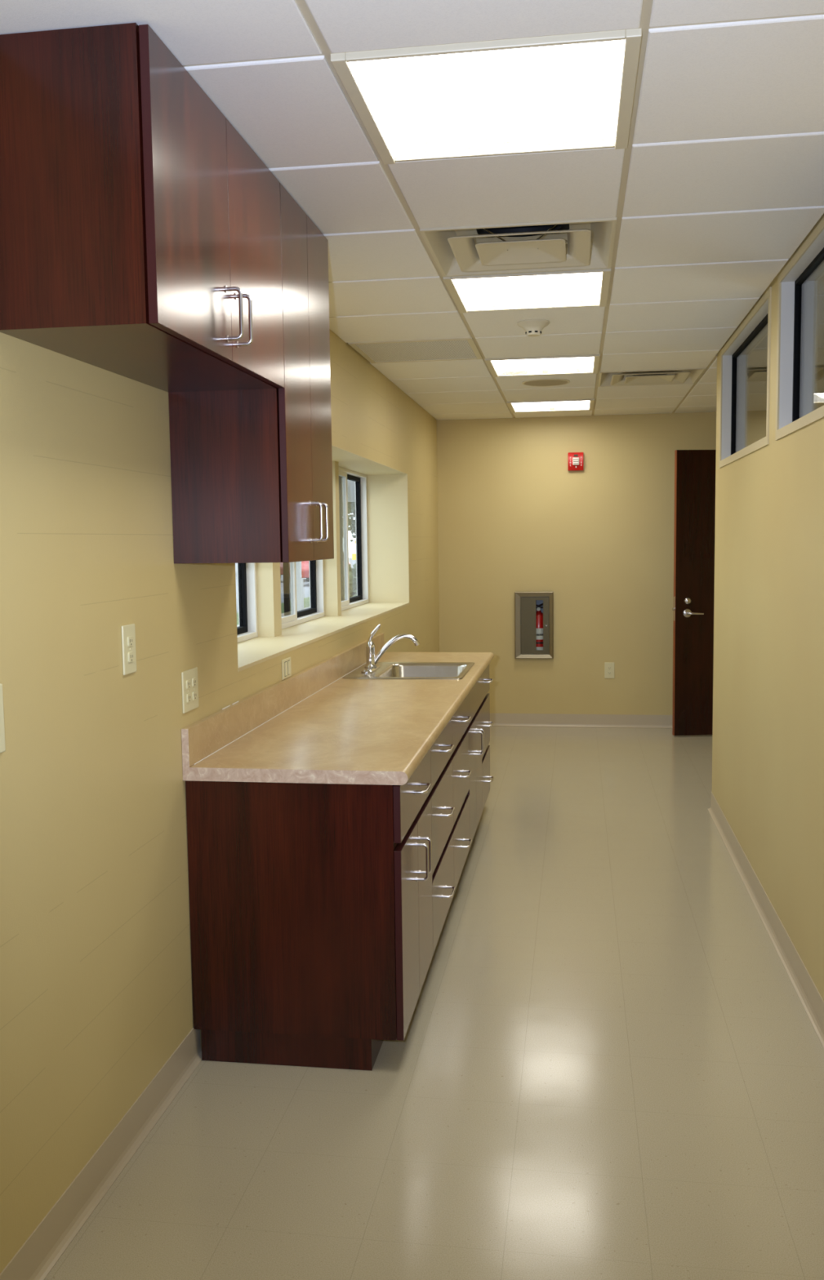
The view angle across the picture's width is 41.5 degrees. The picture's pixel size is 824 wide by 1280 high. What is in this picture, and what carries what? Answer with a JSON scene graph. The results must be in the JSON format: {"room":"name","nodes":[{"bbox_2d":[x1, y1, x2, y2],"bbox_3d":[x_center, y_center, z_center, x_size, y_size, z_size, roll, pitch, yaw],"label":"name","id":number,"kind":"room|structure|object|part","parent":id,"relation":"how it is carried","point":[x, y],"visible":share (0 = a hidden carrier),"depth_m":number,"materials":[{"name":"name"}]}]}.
{"room":"office kitchenette","nodes":[
{"label":"office kitchenette","id":0,"kind":"room"},
{"bbox_2d":[0,328,439,1273],"bbox_3d":[-0.805,-0.131,3.204,0.356,2.702,11.293,0,5,9],"label":"wall","id":1,"kind":"structure","parent":0,"point":[96,997],"depth_m":2.55,"materials":[{"name":"beige paint"}]},
{"bbox_2d":[0,683,5,753],"bbox_3d":[-0.794,0.153,2.063,0.009,0.133,0.074,0,5,9],"label":"wall socket","id":2,"kind":"object","parent":1,"relation":"attached to","point":[2,748],"visible":1,"depth_m":2.09,"materials":[{"name":"beige plastic"}]},
{"bbox_2d":[0,1027,201,1279],"bbox_3d":[-1.032,1.427,0.467,0.019,0.102,5.550,0,5,9],"label":"baseboard","id":3,"kind":"structure","parent":1,"relation":"attached to","point":[45,1246],"depth_m":2.53,"materials":[{"name":"beige plastic"}]},
{"bbox_2d":[120,623,136,675],"bbox_3d":[-0.699,0.023,2.691,0.009,0.122,0.075,0,5,9],"label":"wall socket","id":4,"kind":"object","parent":1,"relation":"attached to","point":[128,635],"visible":1,"depth_m":2.68,"materials":[{"name":"beige plastic"}]},
{"bbox_2d":[127,635,133,646],"bbox_3d":[-0.697,0.003,2.688,0.004,0.025,0.029,0,5,9],"label":"receptacle","id":5,"kind":"object","parent":4,"relation":"attached to","point":[130,638],"depth_m":2.68,"materials":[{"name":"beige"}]},
{"bbox_2d":[128,651,133,662],"bbox_3d":[-0.696,0.042,2.692,0.004,0.025,0.029,0,5,9],"label":"receptacle","id":6,"kind":"object","parent":4,"relation":"attached to","point":[131,654],"depth_m":2.69,"materials":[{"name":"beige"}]},
{"bbox_2d":[0,22,284,392],"bbox_3d":[-0.553,-0.899,2.462,0.365,0.537,0.893,0,5,9],"label":"upper cabinet","id":7,"kind":"object","parent":1,"relation":"attached to","point":[140,231],"visible":1,"depth_m":2.05,"materials":[{"name":"brown wood"}]},
{"bbox_3d":[-0.453,-0.877,2.223,0.018,0.533,0.446,0,5,9],"label":"door","id":8,"kind":"part","parent":7,"relation":"part of","materials":[{"name":"brown wood"}]},
{"bbox_3d":[-0.395,-0.727,2.418,0.039,0.123,0.015,0,5,9],"label":"handle","id":9,"kind":"part","parent":7,"relation":"part of","materials":[{"name":"silver metal"}]},
{"bbox_3d":[-0.384,-0.733,2.489,0.039,0.123,0.015,0,5,9],"label":"handle","id":10,"kind":"part","parent":7,"relation":"part of","materials":[{"name":"silver metal"}]},
{"bbox_3d":[-0.386,-0.918,2.662,0.018,0.533,0.445,0,5,9],"label":"door","id":11,"kind":"part","parent":7,"relation":"part of","materials":[{"name":"brown wood"}]},
{"bbox_2d":[181,666,198,713],"bbox_3d":[-0.635,0.144,3.117,0.009,0.118,0.122,0,5,9],"label":"wall socket","id":12,"kind":"object","parent":1,"relation":"attached to","point":[189,686],"visible":1,"depth_m":3.10,"materials":[{"name":"beige plastic"}]},
{"bbox_2d":[186,680,191,688],"bbox_3d":[-0.636,0.126,3.092,0.004,0.025,0.029,0,5,9],"label":"receptacle","id":13,"kind":"object","parent":12,"relation":"attached to","point":[188,682],"depth_m":3.09,"materials":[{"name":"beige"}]},
{"bbox_2d":[186,693,191,702],"bbox_3d":[-0.635,0.165,3.095,0.004,0.025,0.029,0,5,9],"label":"receptacle","id":14,"kind":"object","parent":12,"relation":"attached to","point":[188,695],"depth_m":3.09,"materials":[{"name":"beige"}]},
{"bbox_2d":[191,677,196,687],"bbox_3d":[-0.629,0.122,3.138,0.004,0.025,0.029,0,5,9],"label":"receptacle","id":15,"kind":"object","parent":12,"relation":"attached to","point":[193,679],"depth_m":3.14,"materials":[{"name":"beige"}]},
{"bbox_2d":[192,690,196,700],"bbox_3d":[-0.628,0.161,3.142,0.004,0.025,0.029,0,5,9],"label":"receptacle","id":16,"kind":"object","parent":12,"relation":"attached to","point":[194,692],"depth_m":3.14,"materials":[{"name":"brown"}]},
{"bbox_2d":[236,562,257,642],"bbox_3d":[-0.800,-0.381,4.138,0.078,0.844,1.140,0,5,9],"label":"window","id":17,"kind":"structure","parent":1,"relation":"in","point":[246,629],"depth_m":4.69,"materials":[{"name":"white plastic"}]},
{"bbox_2d":[168,182,333,563],"bbox_3d":[-0.441,-0.735,3.200,0.365,1.002,0.560,0,5,9],"label":"upper cabinet","id":18,"kind":"object","parent":1,"relation":"attached to","point":[251,469],"visible":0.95,"depth_m":2.97,"materials":[{"name":"brown wood"}]},
{"bbox_3d":[-0.329,-0.720,3.045,0.018,0.998,0.285,0,5,9],"label":"door","id":19,"kind":"part","parent":18,"relation":"part of","materials":[{"name":"brown wood"}]},
{"bbox_3d":[-0.279,-0.346,3.181,0.039,0.123,0.015,0,5,9],"label":"handle","id":20,"kind":"part","parent":18,"relation":"part of","materials":[{"name":"silver metal"}]},
{"bbox_3d":[-0.287,-0.746,3.320,0.018,0.998,0.273,0,5,9],"label":"door","id":21,"kind":"part","parent":18,"relation":"part of","materials":[{"name":"brown wood"}]},
{"bbox_3d":[-0.269,-0.353,3.252,0.039,0.123,0.015,0,5,9],"label":"handle","id":22,"kind":"part","parent":18,"relation":"part of","materials":[{"name":"silver metal"}]},
{"bbox_2d":[182,632,383,766],"bbox_3d":[-0.403,0.159,4.609,0.020,0.109,3.153,0,5,9],"label":"backsplash","id":23,"kind":"structure","parent":1,"relation":"attached to","point":[206,735],"depth_m":3.83,"materials":[{"name":"beige laminate"}]},
{"bbox_2d":[281,657,291,679],"bbox_3d":[-0.478,0.108,4.152,0.009,0.076,0.118,0,5,9],"label":"light switch","id":24,"kind":"object","parent":1,"relation":"attached to","point":[286,663],"visible":1,"depth_m":4.13,"materials":[{"name":"beige plastic"}]},
{"bbox_2d":[280,559,324,629],"bbox_3d":[-0.611,-0.498,5.386,0.078,0.844,1.155,0,5,9],"label":"window","id":25,"kind":"structure","parent":1,"relation":"in","point":[316,610],"depth_m":5.64,"materials":[{"name":"white plastic"}]},
{"bbox_3d":[-0.632,-0.476,5.112,0.024,0.802,0.560,0,5,9],"label":"sash","id":26,"kind":"part","parent":25,"relation":"part of","materials":[{"name":"white plastic"}]},
{"bbox_3d":[-0.429,-0.073,5.416,0.274,0.013,3.710,0,5,9],"label":"sill","id":27,"kind":"part","parent":1,"relation":"part of","materials":[{"name":"beige paint"}]},
{"bbox_2d":[337,466,368,610],"bbox_3d":[-0.422,-0.615,6.635,0.078,0.844,1.202,0,5,9],"label":"window","id":28,"kind":"structure","parent":1,"relation":"in","point":[359,479],"depth_m":7.15,"materials":[{"name":"white plastic"}]},
{"bbox_3d":[-0.444,-0.591,6.349,0.024,0.802,0.584,0,5,9],"label":"sash","id":29,"kind":"part","parent":28,"relation":"part of","materials":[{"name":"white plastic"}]},
{"bbox_2d":[0,0,823,420],"bbox_3d":[1.280,-1.375,2.772,4.700,0.300,11.293,0,5,9],"label":"ceiling","id":30,"kind":"structure","parent":0,"point":[717,181],"depth_m":2.83,"materials":[{"name":"tile"}]},
{"bbox_2d":[347,337,482,363],"bbox_3d":[0.033,-1.461,5.481,0.598,0.014,0.598,0,5,9],"label":"tile","id":31,"kind":"object","parent":30,"relation":"in","point":[455,348],"visible":0.89,"depth_m":5.46,"materials":[{"name":"white tile"}]},
{"bbox_2d":[330,28,641,164],"bbox_3d":[0.180,-1.217,2.386,0.601,0.101,0.602,0,5,9],"label":"ceiling light","id":32,"kind":"object","parent":30,"relation":"attached to","point":[405,98],"visible":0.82,"depth_m":2.41,"materials":[{"name":"white plastic"}]},
{"bbox_3d":[0.224,-1.238,2.671,0.541,0.072,0.001,0,5,9],"label":"plate","id":33,"kind":"part","parent":32,"relation":"part of","materials":[{"name":"white plastic"}]},
{"bbox_2d":[419,217,617,276],"bbox_3d":[0.362,-1.382,3.581,0.598,0.210,0.598,0,5,9],"label":"ceiling vent","id":34,"kind":"object","parent":30,"relation":"in","point":[587,244],"visible":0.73,"depth_m":3.66,"materials":[{"name":"beige metal"}]},
{"bbox_2d":[442,266,611,313],"bbox_3d":[0.453,-1.386,4.186,0.601,0.101,0.602,0,5,9],"label":"ceiling light","id":35,"kind":"object","parent":30,"relation":"attached to","point":[468,293],"visible":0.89,"depth_m":4.31,"materials":[{"name":"white plastic"}]},
{"bbox_3d":[0.496,-1.406,4.471,0.541,0.072,0.001,0,5,9],"label":"plate","id":36,"kind":"part","parent":35,"relation":"part of","materials":[{"name":"white plastic"}]},
{"bbox_2d":[517,319,549,336],"bbox_3d":[0.535,-1.370,4.783,0.142,0.058,0.142,0,5,9],"label":"smoke detector","id":37,"kind":"object","parent":30,"relation":"attached to","point":[532,327],"visible":1,"depth_m":4.75,"materials":[{"name":"beige plastic"}]},
{"bbox_2d":[484,353,599,377],"bbox_3d":[0.726,-1.554,5.987,0.601,0.101,0.602,0,5,9],"label":"ceiling light","id":38,"kind":"object","parent":30,"relation":"attached to","point":[497,367],"visible":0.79,"depth_m":6.18,"materials":[{"name":"white plastic"}]},
{"bbox_3d":[0.769,-1.574,6.272,0.541,0.072,0.001,0,5,9],"label":"plate","id":39,"kind":"part","parent":38,"relation":"part of","materials":[{"name":"white plastic"}]},
{"bbox_2d":[521,378,569,386],"bbox_3d":[0.815,-1.565,6.612,0.292,0.010,0.292,0,5,9],"label":"ceiling speaker","id":40,"kind":"object","parent":30,"relation":"attached to","point":[538,382],"visible":1,"depth_m":6.57,"materials":[{"name":"beige metal"}]},
{"bbox_2d":[506,398,594,413],"bbox_3d":[0.999,-1.722,7.787,0.601,0.101,0.602,0,5,9],"label":"ceiling light","id":41,"kind":"object","parent":30,"relation":"attached to","point":[588,404],"visible":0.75,"depth_m":8.04,"materials":[{"name":"white plastic"}]},
{"bbox_3d":[1.042,-1.742,8.072,0.541,0.072,0.001,0,5,9],"label":"plate","id":42,"kind":"part","parent":41,"relation":"part of","materials":[{"name":"white plastic"}]},
{"bbox_2d":[597,368,706,386],"bbox_3d":[1.419,-1.662,6.491,0.598,0.210,0.598,0,5,9],"label":"ceiling vent","id":43,"kind":"object","parent":30,"relation":"in","point":[670,376],"visible":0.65,"depth_m":6.57,"materials":[{"name":"beige metal"}]},
{"bbox_2d":[44,726,823,1279],"bbox_3d":[1.266,1.275,3.022,4.800,0.120,11.693,0,5,9],"label":"floor","id":44,"kind":"structure","parent":0,"point":[608,1064],"depth_m":2.91,"materials":[{"name":"plastic"}]},
{"bbox_2d":[185,748,432,1070],"bbox_3d":[-0.266,0.782,3.385,0.656,0.834,0.638,0,5,9],"label":"base cabinet","id":45,"kind":"object","parent":44,"relation":"on","point":[311,904],"visible":0.99,"depth_m":3.08,"materials":[{"name":"brown wood"}]},
{"bbox_2d":[181,632,493,785],"bbox_3d":[-0.095,0.177,4.564,0.643,0.151,3.154,0,5,9],"label":"countertop","id":46,"kind":"structure","parent":45,"relation":"on","point":[315,725],"depth_m":3.60,"materials":[{"name":"beige laminate"}]},
{"bbox_2d":[360,623,419,672],"bbox_3d":[-0.100,0.033,5.264,0.269,0.224,0.250,0,5,9],"label":"faucet","id":47,"kind":"object","parent":46,"relation":"on","point":[371,666],"visible":1,"depth_m":5.27,"materials":[{"name":"silver metal"}]},
{"bbox_3d":[-0.201,0.139,5.290,0.056,0.012,0.250,0,5,9],"label":"plate","id":48,"kind":"part","parent":47,"relation":"part of","materials":[{"name":"silver metal"}]},
{"bbox_3d":[-0.182,-0.032,5.270,0.068,0.094,0.027,0,5,9],"label":"lever","id":49,"kind":"part","parent":47,"relation":"part of","materials":[{"name":"silver metal"}]},
{"bbox_3d":[-0.080,0.045,5.282,0.238,0.151,0.026,-1,5,1],"label":"spout","id":50,"kind":"part","parent":47,"relation":"part of","materials":[{"name":"silver metal"}]},
{"bbox_2d":[342,662,474,679],"bbox_3d":[0.000,0.231,5.280,0.555,0.176,0.655,0,5,9],"label":"sink","id":51,"kind":"object","parent":46,"relation":"in","point":[387,670],"visible":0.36,"depth_m":5.52,"materials":[{"name":"silver metal"}]},
{"bbox_3d":[-0.013,0.842,3.190,0.020,0.545,0.317,0,5,9],"label":"door","id":52,"kind":"part","parent":45,"relation":"part of","materials":[{"name":"brown wood"}]},
{"bbox_3d":[0.006,0.453,3.313,0.020,0.160,0.636,0,5,9],"label":"drawer","id":53,"kind":"part","parent":45,"relation":"part of","materials":[{"name":"brown wood"}]},
{"bbox_3d":[0.035,0.452,3.309,0.039,0.015,0.123,0,5,9],"label":"handle","id":54,"kind":"part","parent":45,"relation":"part of","materials":[{"name":"silver metal"}]},
{"bbox_3d":[0.033,0.674,3.294,0.039,0.123,0.015,0,5,9],"label":"handle","id":55,"kind":"part","parent":45,"relation":"part of","materials":[{"name":"silver metal"}]},
{"bbox_3d":[0.035,0.813,3.504,0.020,0.545,0.317,0,5,9],"label":"door","id":56,"kind":"part","parent":45,"relation":"part of","materials":[{"name":"brown wood"}]},
{"bbox_3d":[0.043,0.667,3.363,0.039,0.123,0.015,0,5,9],"label":"handle","id":57,"kind":"part","parent":45,"relation":"part of","materials":[{"name":"silver metal"}]},
{"bbox_2d":[426,717,455,955],"bbox_3d":[-0.170,0.723,4.017,0.656,0.834,0.645,0,5,9],"label":"base cabinet","id":58,"kind":"object","parent":44,"relation":"on","point":[441,793],"visible":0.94,"depth_m":3.93,"materials":[{"name":"brown wood"}]},
{"bbox_3d":[0.105,0.631,3.966,0.020,0.269,0.643,0,5,9],"label":"drawer","id":59,"kind":"part","parent":58,"relation":"part of","materials":[{"name":"brown wood"}]},
{"bbox_3d":[0.102,0.394,3.945,0.020,0.160,0.643,0,5,9],"label":"drawer","id":60,"kind":"part","parent":58,"relation":"part of","materials":[{"name":"brown wood"}]},
{"bbox_3d":[0.108,0.915,3.992,0.020,0.251,0.643,0,5,9],"label":"drawer","id":61,"kind":"part","parent":58,"relation":"part of","materials":[{"name":"brown wood"}]},
{"bbox_3d":[0.134,0.627,3.962,0.039,0.015,0.123,0,5,9],"label":"handle","id":62,"kind":"part","parent":58,"relation":"part of","materials":[{"name":"silver metal"}]},
{"bbox_3d":[0.131,0.393,3.940,0.039,0.015,0.123,0,5,9],"label":"handle","id":63,"kind":"part","parent":58,"relation":"part of","materials":[{"name":"silver metal"}]},
{"bbox_3d":[0.138,0.925,3.989,0.039,0.015,0.123,0,5,9],"label":"handle","id":64,"kind":"part","parent":58,"relation":"part of","materials":[{"name":"silver metal"}]},
{"bbox_2d":[448,693,471,888],"bbox_3d":[-0.074,0.664,4.652,0.656,0.834,0.645,0,5,9],"label":"base cabinet","id":65,"kind":"object","parent":44,"relation":"on","point":[460,718],"visible":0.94,"depth_m":4.57,"materials":[{"name":"brown wood"}]},
{"bbox_3d":[0.201,0.572,4.601,0.020,0.269,0.643,0,5,9],"label":"drawer","id":66,"kind":"part","parent":65,"relation":"part of","materials":[{"name":"brown wood"}]},
{"bbox_3d":[0.205,0.856,4.627,0.020,0.251,0.643,0,5,9],"label":"drawer","id":67,"kind":"part","parent":65,"relation":"part of","materials":[{"name":"brown wood"}]},
{"bbox_3d":[0.198,0.335,4.580,0.020,0.160,0.643,0,5,9],"label":"drawer","id":68,"kind":"part","parent":65,"relation":"part of","materials":[{"name":"brown wood"}]},
{"bbox_3d":[0.227,0.333,4.575,0.039,0.015,0.123,0,5,9],"label":"handle","id":69,"kind":"part","parent":65,"relation":"part of","materials":[{"name":"silver metal"}]},
{"bbox_3d":[0.234,0.866,4.624,0.039,0.015,0.123,0,5,9],"label":"handle","id":70,"kind":"part","parent":65,"relation":"part of","materials":[{"name":"silver metal"}]},
{"bbox_3d":[0.230,0.567,4.597,0.039,0.015,0.123,0,5,9],"label":"handle","id":71,"kind":"part","parent":65,"relation":"part of","materials":[{"name":"silver metal"}]},
{"bbox_2d":[466,675,484,848],"bbox_3d":[0.024,0.603,5.299,0.656,0.834,0.670,0,5,9],"label":"base cabinet","id":72,"kind":"object","parent":44,"relation":"on","point":[476,737],"visible":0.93,"depth_m":5.21,"materials":[{"name":"brown wood"}]},
{"bbox_3d":[0.276,0.664,5.096,0.020,0.545,0.333,0,5,9],"label":"door","id":73,"kind":"part","parent":72,"relation":"part of","materials":[{"name":"brown wood"}]},
{"bbox_3d":[0.326,0.633,5.426,0.020,0.545,0.333,0,5,9],"label":"door","id":74,"kind":"part","parent":72,"relation":"part of","materials":[{"name":"brown wood"}]},
{"bbox_3d":[0.322,0.495,5.208,0.039,0.123,0.015,0,5,9],"label":"handle","id":75,"kind":"part","parent":72,"relation":"part of","materials":[{"name":"silver metal"}]},
{"bbox_3d":[0.333,0.489,5.277,0.039,0.123,0.015,0,5,9],"label":"handle","id":76,"kind":"part","parent":72,"relation":"part of","materials":[{"name":"silver metal"}]},
{"bbox_2d":[479,664,493,809],"bbox_3d":[0.113,0.549,5.885,0.656,0.834,0.520,0,5,9],"label":"base cabinet","id":77,"kind":"object","parent":44,"relation":"on","point":[485,705],"visible":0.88,"depth_m":5.82,"materials":[{"name":"brown wood"}]},
{"bbox_3d":[0.388,0.456,5.835,0.020,0.269,0.518,0,5,9],"label":"drawer","id":78,"kind":"part","parent":77,"relation":"part of","materials":[{"name":"brown wood"}]},
{"bbox_3d":[0.391,0.740,5.860,0.020,0.251,0.518,0,5,9],"label":"drawer","id":79,"kind":"part","parent":77,"relation":"part of","materials":[{"name":"brown wood"}]},
{"bbox_3d":[0.384,0.220,5.813,0.020,0.160,0.518,0,5,9],"label":"drawer","id":80,"kind":"part","parent":77,"relation":"part of","materials":[{"name":"brown wood"}]},
{"bbox_3d":[0.413,0.218,5.808,0.039,0.015,0.123,0,5,9],"label":"handle","id":81,"kind":"part","parent":77,"relation":"part of","materials":[{"name":"silver metal"}]},
{"bbox_3d":[0.420,0.751,5.857,0.039,0.015,0.123,0,5,9],"label":"handle","id":82,"kind":"part","parent":77,"relation":"part of","materials":[{"name":"silver metal"}]},
{"bbox_3d":[0.416,0.452,5.830,0.039,0.015,0.123,0,5,9],"label":"handle","id":83,"kind":"part","parent":77,"relation":"part of","materials":[{"name":"silver metal"}]},
{"bbox_2d":[436,401,715,715],"bbox_3d":[1.491,-0.659,8.644,3.360,2.702,0.200,0,5,9],"label":"wall","id":84,"kind":"structure","parent":0,"point":[513,517],"depth_m":8.59,"materials":[{"name":"beige paint"}]},
{"bbox_2d":[514,591,553,658],"bbox_3d":[0.986,-0.125,8.739,0.304,0.534,0.229,0,5,9],"label":"fire extinguisher cabinet","id":85,"kind":"object","parent":84,"relation":"attached to","point":[525,615],"visible":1,"depth_m":8.64,"materials":[{"name":"silver metal"}]},
{"bbox_3d":[0.979,-0.115,8.649,0.222,0.454,0.018,0,5,9],"label":"door","id":86,"kind":"part","parent":85,"relation":"part of","materials":[{"name":"clear glass"}]},
{"bbox_2d":[535,603,542,649],"bbox_3d":[1.021,-0.097,8.747,0.121,0.417,0.121,0,5,9],"label":"fire extinguisher","id":87,"kind":"object","parent":85,"relation":"in","point":[539,614],"visible":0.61,"depth_m":8.70,"materials":[{"name":"red metal"}]},
{"bbox_3d":[1.027,-0.278,8.720,0.096,0.053,0.037,-1,5,-4],"label":"squeeze handle","id":88,"kind":"part","parent":87,"relation":"part of","materials":[{"name":"black metal"}]},
{"bbox_2d":[568,452,583,471],"bbox_3d":[1.277,-1.393,8.471,0.119,0.140,0.070,0,5,9],"label":"fire alarm","id":89,"kind":"object","parent":84,"relation":"attached to","point":[575,460],"visible":1,"depth_m":8.46,"materials":[{"name":"red plastic"}]},
{"bbox_2d":[489,713,672,728],"bbox_3d":[1.395,0.766,7.343,2.759,0.102,2.653,0,5,9],"label":"baseboard","id":90,"kind":"structure","parent":84,"relation":"attached to","point":[624,721],"depth_m":8.68,"materials":[{"name":"beige plastic"}]},
{"bbox_2d":[604,662,614,678],"bbox_3d":[1.565,0.241,8.610,0.078,0.127,0.009,0,5,9],"label":"wall socket","id":91,"kind":"object","parent":84,"relation":"attached to","point":[609,667],"visible":1,"depth_m":8.61,"materials":[{"name":"beige plastic"}]},
{"bbox_2d":[671,449,715,735],"bbox_3d":[2.407,-0.350,8.146,0.932,2.128,0.171,-1,5,-5],"label":"door","id":92,"kind":"structure","parent":84,"relation":"in","point":[695,470],"depth_m":8.09,"materials":[{"name":"brown wood"}]},
{"bbox_3d":[1.960,-0.234,8.113,0.001,0.180,0.025,-1,5,-5],"label":"latch plate","id":93,"kind":"part","parent":92,"relation":"part of","materials":[{"name":"silver metal"}]},
{"bbox_3d":[2.104,-0.197,8.070,0.118,0.022,0.051,-1,5,-5],"label":"lever handle","id":94,"kind":"part","parent":92,"relation":"part of","materials":[{"name":"silver metal"}]},
{"bbox_2d":[711,213,823,1000],"bbox_3d":[1.051,-0.009,1.597,0.125,2.702,8.660,0,5,9],"label":"wall","id":95,"kind":"structure","parent":0,"point":[767,743],"depth_m":4.03,"materials":[{"name":"beige paint"}]},
{"bbox_2d":[719,286,771,467],"bbox_3d":[1.549,-1.121,4.884,0.137,0.596,1.445,0,5,9],"label":"window","id":96,"kind":"structure","parent":95,"relation":"in","point":[735,355],"depth_m":5.53,"materials":[{"name":"white paint"}]},
{"bbox_2d":[707,791,823,1048],"bbox_3d":[1.649,1.164,2.953,0.942,0.102,11.293,0,5,9],"label":"baseboard","id":97,"kind":"structure","parent":95,"relation":"attached to","point":[806,989],"depth_m":4.05,"materials":[{"name":"beige plastic"}]},
{"bbox_2d":[775,217,823,440],"bbox_3d":[1.306,-0.971,3.277,0.137,0.596,1.480,0,5,9],"label":"window","id":98,"kind":"structure","parent":95,"relation":"in","point":[797,303],"depth_m":3.96,"materials":[{"name":"white paint"}]},
{"bbox_2d":[747,348,823,445],"bbox_3d":[2.399,-0.523,7.019,0.918,2.702,2.753,0,5,9],"label":"wall","id":99,"kind":"structure","parent":0,"point":[757,364],"depth_m":5.64,"materials":[{"name":"beige paint"}]},
{"label":"outside","id":100,"kind":"structure","parent":0,"visible":0},
{"bbox_2d":[235,557,355,613],"bbox_3d":[-26.383,-2.737,54.526,51.500,0.120,140.000,0,5,9],"label":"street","id":101,"kind":"structure","parent":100,"point":[306,584],"depth_m":45.26,"materials":[{"name":"grey asphalt"}]},
{"bbox_2d":[280,562,308,582],"bbox_3d":[-5.308,-3.538,51.771,1.760,1.420,4.492,0,5,9],"label":"car","id":102,"kind":"object","parent":101,"relation":"on","point":[281,563],"visible":0.02,"depth_m":49.67,"materials":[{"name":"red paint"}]},
{"bbox_2d":[301,551,351,582],"bbox_3d":[-3.902,-3.123,47.026,1.760,1.420,4.492,0,5,9],"label":"car","id":103,"kind":"object","parent":101,"relation":"on","point":[304,564],"visible":0.06,"depth_m":44.94,"materials":[{"name":"red paint"}]},
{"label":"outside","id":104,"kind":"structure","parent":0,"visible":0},
{"bbox_2d":[236,596,309,625],"bbox_3d":[-0.282,-2.792,50.567,1.300,0.120,140.000,0,5,9],"label":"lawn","id":105,"kind":"structure","parent":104,"point":[306,600],"depth_m":30.36,"materials":[{"name":"green plant"}]},
{"bbox_2d":[342,502,355,542],"bbox_3d":[-1.868,-4.578,38.479,4.470,5.764,4.484,0,5,9],"label":"tree","id":106,"kind":"object","parent":105,"relation":"on","point":[351,505],"visible":0.03,"depth_m":37.78,"materials":[{"name":"green plant"}]},
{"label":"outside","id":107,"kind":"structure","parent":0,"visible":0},
{"bbox_3d":[3.747,-2.800,49.956,4.450,0.120,140.000,0,5,9],"label":"terrace","id":108,"kind":"object","parent":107,"visible":0},
{"bbox_2d":[295,478,355,611],"bbox_3d":[-1.953,-2.427,28.509,5.200,3.205,12.000,0,5,9],"label":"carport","id":109,"kind":"object","parent":108,"relation":"on","point":[350,484],"visible":0.06,"depth_m":25.68,"materials":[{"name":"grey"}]},
{"bbox_3d":[-2.732,-2.059,25.706,0.240,3.004,0.240,0,5,9],"label":"post","id":110,"kind":"part","parent":109,"relation":"part of","materials":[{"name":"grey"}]},
{"bbox_2d":[342,563,356,599],"bbox_3d":[-0.817,-0.427,16.325,1.290,1.508,1.303,0,5,9],"label":"shrub","id":111,"kind":"object","parent":108,"relation":"on","point":[352,571],"visible":0.06,"depth_m":15.96,"materials":[{"name":"green plant"}]},
{"bbox_2d":[351,540,355,559],"bbox_3d":[-1.037,-1.114,21.406,0.260,1.850,0.085,0,5,9],"label":"street sign","id":112,"kind":"object","parent":108,"relation":"on","point":[353,555],"visible":0.24,"depth_m":21.33,"materials":[{"name":"yellow metal"}]},
{"bbox_3d":[-1.047,-1.635,21.336,0.260,0.120,0.040,0,5,9],"label":"panel","id":113,"kind":"part","parent":112,"relation":"part of","materials":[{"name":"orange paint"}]},
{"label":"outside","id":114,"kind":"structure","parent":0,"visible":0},
{"bbox_2d":[236,606,309,626],"bbox_3d":[0.756,-2.801,50.409,0.800,0.120,140.000,0,5,9],"label":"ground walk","id":115,"kind":"structure","parent":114,"point":[282,614],"depth_m":26.72,"materials":[{"name":"concrete"}]}
]}

